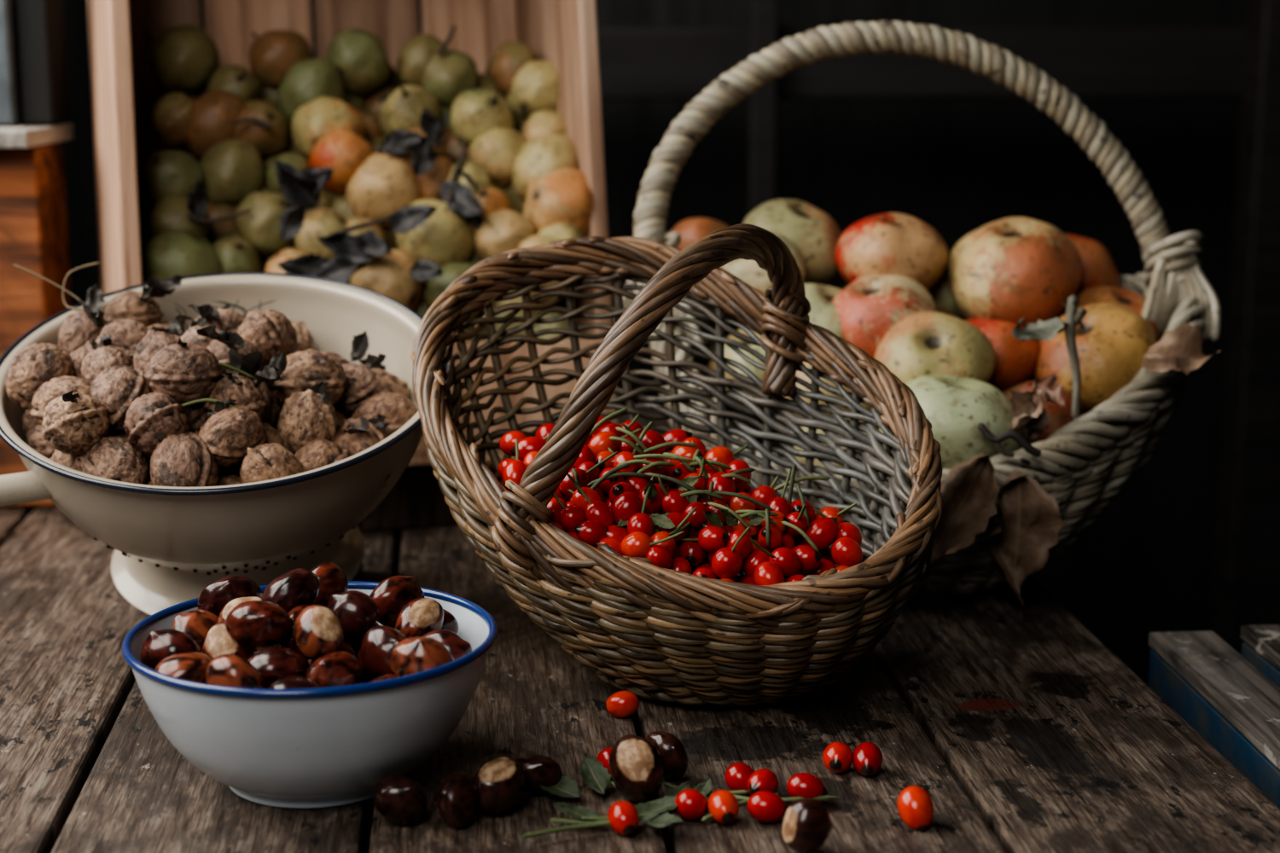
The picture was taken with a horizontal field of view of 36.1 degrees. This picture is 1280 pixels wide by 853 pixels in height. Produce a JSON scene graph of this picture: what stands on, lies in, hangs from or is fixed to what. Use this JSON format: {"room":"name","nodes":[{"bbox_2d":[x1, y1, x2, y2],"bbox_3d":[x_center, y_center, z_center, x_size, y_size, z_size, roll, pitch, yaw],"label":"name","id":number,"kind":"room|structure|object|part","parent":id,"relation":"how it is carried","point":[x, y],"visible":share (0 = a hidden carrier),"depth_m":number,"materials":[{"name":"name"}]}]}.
{"room":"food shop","nodes":[
{"label":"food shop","id":0,"kind":"room"},
{"bbox_2d":[364,797,667,852],"bbox_3d":[0.900,0.937,1.207,4.600,0.050,5.200,0,11,0],"label":"floor","id":1,"kind":"structure","parent":0,"point":[371,803],"depth_m":2.85,"materials":[{"name":"brown wood"}]},
{"bbox_2d":[0,410,1279,852],"bbox_3d":[-0.226,0.524,1.232,1.060,0.750,1.863,-1,11,-5],"label":"wooden table","id":2,"kind":"object","parent":1,"relation":"on","point":[1023,732],"visible":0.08,"depth_m":1.08,"materials":[{"name":"brown wood"}]},
{"bbox_2d":[0,0,74,506],"bbox_3d":[-0.680,-0.387,1.554,0.410,0.907,0.130,0,11,0],"label":"window ledge","id":3,"kind":"object","parent":2,"relation":"on","point":[34,101],"visible":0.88,"depth_m":1.58,"materials":[{"name":"orange wood"}]},
{"bbox_3d":[-0.525,-0.542,1.549,0.040,0.600,0.050,0,11,0],"label":"frame post","id":4,"kind":"part","parent":3,"relation":"part of","materials":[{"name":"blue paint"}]},
{"bbox_3d":[-0.489,-0.544,1.559,0.026,0.600,0.050,0,11,0],"label":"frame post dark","id":5,"kind":"part","parent":3,"relation":"part of","materials":[{"name":"grey wood"}]},
{"bbox_2d":[0,272,448,615],"bbox_3d":[-0.284,0.021,1.260,0.323,0.206,0.271,0,11,0],"label":"colander","id":6,"kind":"object","parent":2,"relation":"on","point":[169,544],"visible":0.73,"depth_m":1.20,"materials":[{"name":"white metal"}]},
{"bbox_2d":[5,290,418,488],"bbox_3d":[-0.268,-0.003,1.258,0.260,0.149,0.254,0,11,0],"label":"walnuts","id":7,"kind":"object","parent":6,"relation":"in","point":[282,429],"visible":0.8,"depth_m":1.19,"materials":[{"name":"brown food"}]},
{"bbox_2d":[12,261,385,442],"bbox_3d":[-0.286,-0.047,1.246,0.246,0.095,0.203,-1,11,-7],"label":"leaves","id":8,"kind":"object","parent":7,"relation":"on","point":[240,364],"visible":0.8,"depth_m":1.23,"materials":[{"name":"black plant"}]},
{"bbox_2d":[121,581,497,808],"bbox_3d":[-0.169,0.144,1.020,0.191,0.079,0.191,-7,13,-32],"label":"enamel bowl","id":9,"kind":"object","parent":2,"relation":"on","point":[329,747],"visible":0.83,"depth_m":0.95,"materials":[{"name":"white metal"}]},
{"bbox_2d":[140,561,471,689],"bbox_3d":[-0.170,0.126,1.013,0.169,0.095,0.165,0,11,0],"label":"chestnuts","id":10,"kind":"object","parent":9,"relation":"in","point":[305,630],"visible":0.65,"depth_m":0.99,"materials":[{"name":"brown food"}]},
{"bbox_2d":[87,0,617,532],"bbox_3d":[-0.243,-0.212,1.611,0.394,0.546,0.316,-4,12,-20],"label":"wooden crate","id":11,"kind":"object","parent":2,"relation":"on","point":[125,92],"visible":0.04,"depth_m":1.60,"materials":[{"name":"brown wood"}]},
{"bbox_2d":[139,25,593,342],"bbox_3d":[-0.213,-0.155,1.609,0.391,0.342,0.223,-3,12,-13],"label":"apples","id":12,"kind":"object","parent":11,"relation":"in","point":[334,111],"visible":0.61,"depth_m":1.57,"materials":[{"name":"green plant"}]},
{"bbox_2d":[186,25,484,283],"bbox_3d":[-0.221,-0.212,1.525,0.256,0.196,0.163,-7,13,-31],"label":"leaves","id":13,"kind":"object","parent":12,"relation":"on","point":[301,189],"visible":0.98,"depth_m":1.51,"materials":[{"name":"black plant"}]},
{"bbox_2d":[372,731,832,852],"bbox_3d":[-0.013,0.174,0.982,0.224,0.033,0.104,2,11,9],"label":"chestnuts","id":14,"kind":"object","parent":2,"relation":"on","point":[638,765],"visible":1,"depth_m":0.96,"materials":[{"name":"brown food"}]},
{"bbox_2d":[410,223,942,708],"bbox_3d":[0.017,0.015,1.167,0.313,0.270,0.253,0,11,0],"label":"wicker basket","id":15,"kind":"object","parent":2,"relation":"on","point":[648,631],"visible":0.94,"depth_m":1.15,"materials":[{"name":"brown wicker"}]},
{"bbox_2d":[496,407,862,585],"bbox_3d":[0.022,0.054,1.133,0.211,0.114,0.143,0,11,0],"label":"berries","id":16,"kind":"object","parent":15,"relation":"in","point":[637,491],"visible":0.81,"depth_m":1.11,"materials":[{"name":"red plant"}]},
{"bbox_2d":[519,691,934,838],"bbox_3d":[0.042,0.174,1.025,0.203,0.020,0.192,0,11,0],"label":"berries","id":17,"kind":"object","parent":2,"relation":"on","point":[915,805],"visible":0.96,"depth_m":0.97,"materials":[{"name":"red plant"}]},
{"bbox_2d":[622,20,1220,599],"bbox_3d":[0.207,-0.103,1.456,0.386,0.389,0.404,8,14,36],"label":"wicker basket","id":18,"kind":"object","parent":2,"relation":"on","point":[1087,463],"visible":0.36,"depth_m":1.45,"materials":[{"name":"beige wicker"}]},
{"bbox_2d":[670,198,1161,486],"bbox_3d":[0.207,-0.053,1.452,0.372,0.214,0.326,0,11,0],"label":"apples","id":19,"kind":"object","parent":18,"relation":"in","point":[889,286],"visible":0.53,"depth_m":1.42,"materials":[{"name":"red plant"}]},
{"bbox_3d":[0.309,-0.078,1.398,0.021,0.023,0.004,-4,12,-21],"label":"apple stem","id":20,"kind":"part","parent":19,"relation":"part of","materials":[{"name":"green plant"}]},
{"bbox_2d":[921,294,1222,609],"bbox_3d":[0.274,0.013,1.323,0.243,0.195,0.107,-8,14,-35],"label":"leaves","id":21,"kind":"object","parent":18,"relation":"in","point":[1030,522],"visible":0.99,"depth_m":1.29,"materials":[{"name":"brown plant"}]},
{"bbox_2d":[747,0,779,215],"bbox_3d":[0.155,-0.019,2.546,0.035,1.300,0.050,0,11,0],"label":"post","id":22,"kind":"object","parent":1,"relation":"on","point":[764,14],"visible":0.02,"depth_m":2.45,"materials":[{"name":"black wood"}]},
{"bbox_2d":[418,26,1247,98],"bbox_3d":[0.750,-0.465,2.507,2.200,0.090,0.090,0,11,0],"label":"beam","id":23,"kind":"structure","parent":22,"relation":"attached to","point":[636,62],"depth_m":2.46,"materials":[{"name":"black wood"}]},
{"bbox_2d":[1147,624,1279,808],"bbox_3d":[0.422,0.518,1.266,0.170,0.747,0.272,-1,11,-4],"label":"slatted bench","id":24,"kind":"object","parent":1,"relation":"on","point":[1231,699],"visible":0.59,"depth_m":1.19,"materials":[{"name":"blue wood"}]},
{"bbox_2d":[61,0,1246,733],"bbox_3d":[0.900,-1.049,2.850,4.600,3.200,0.060,0,11,0],"label":"wall","id":25,"kind":"structure","parent":0,"point":[958,167],"depth_m":2.95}
]}

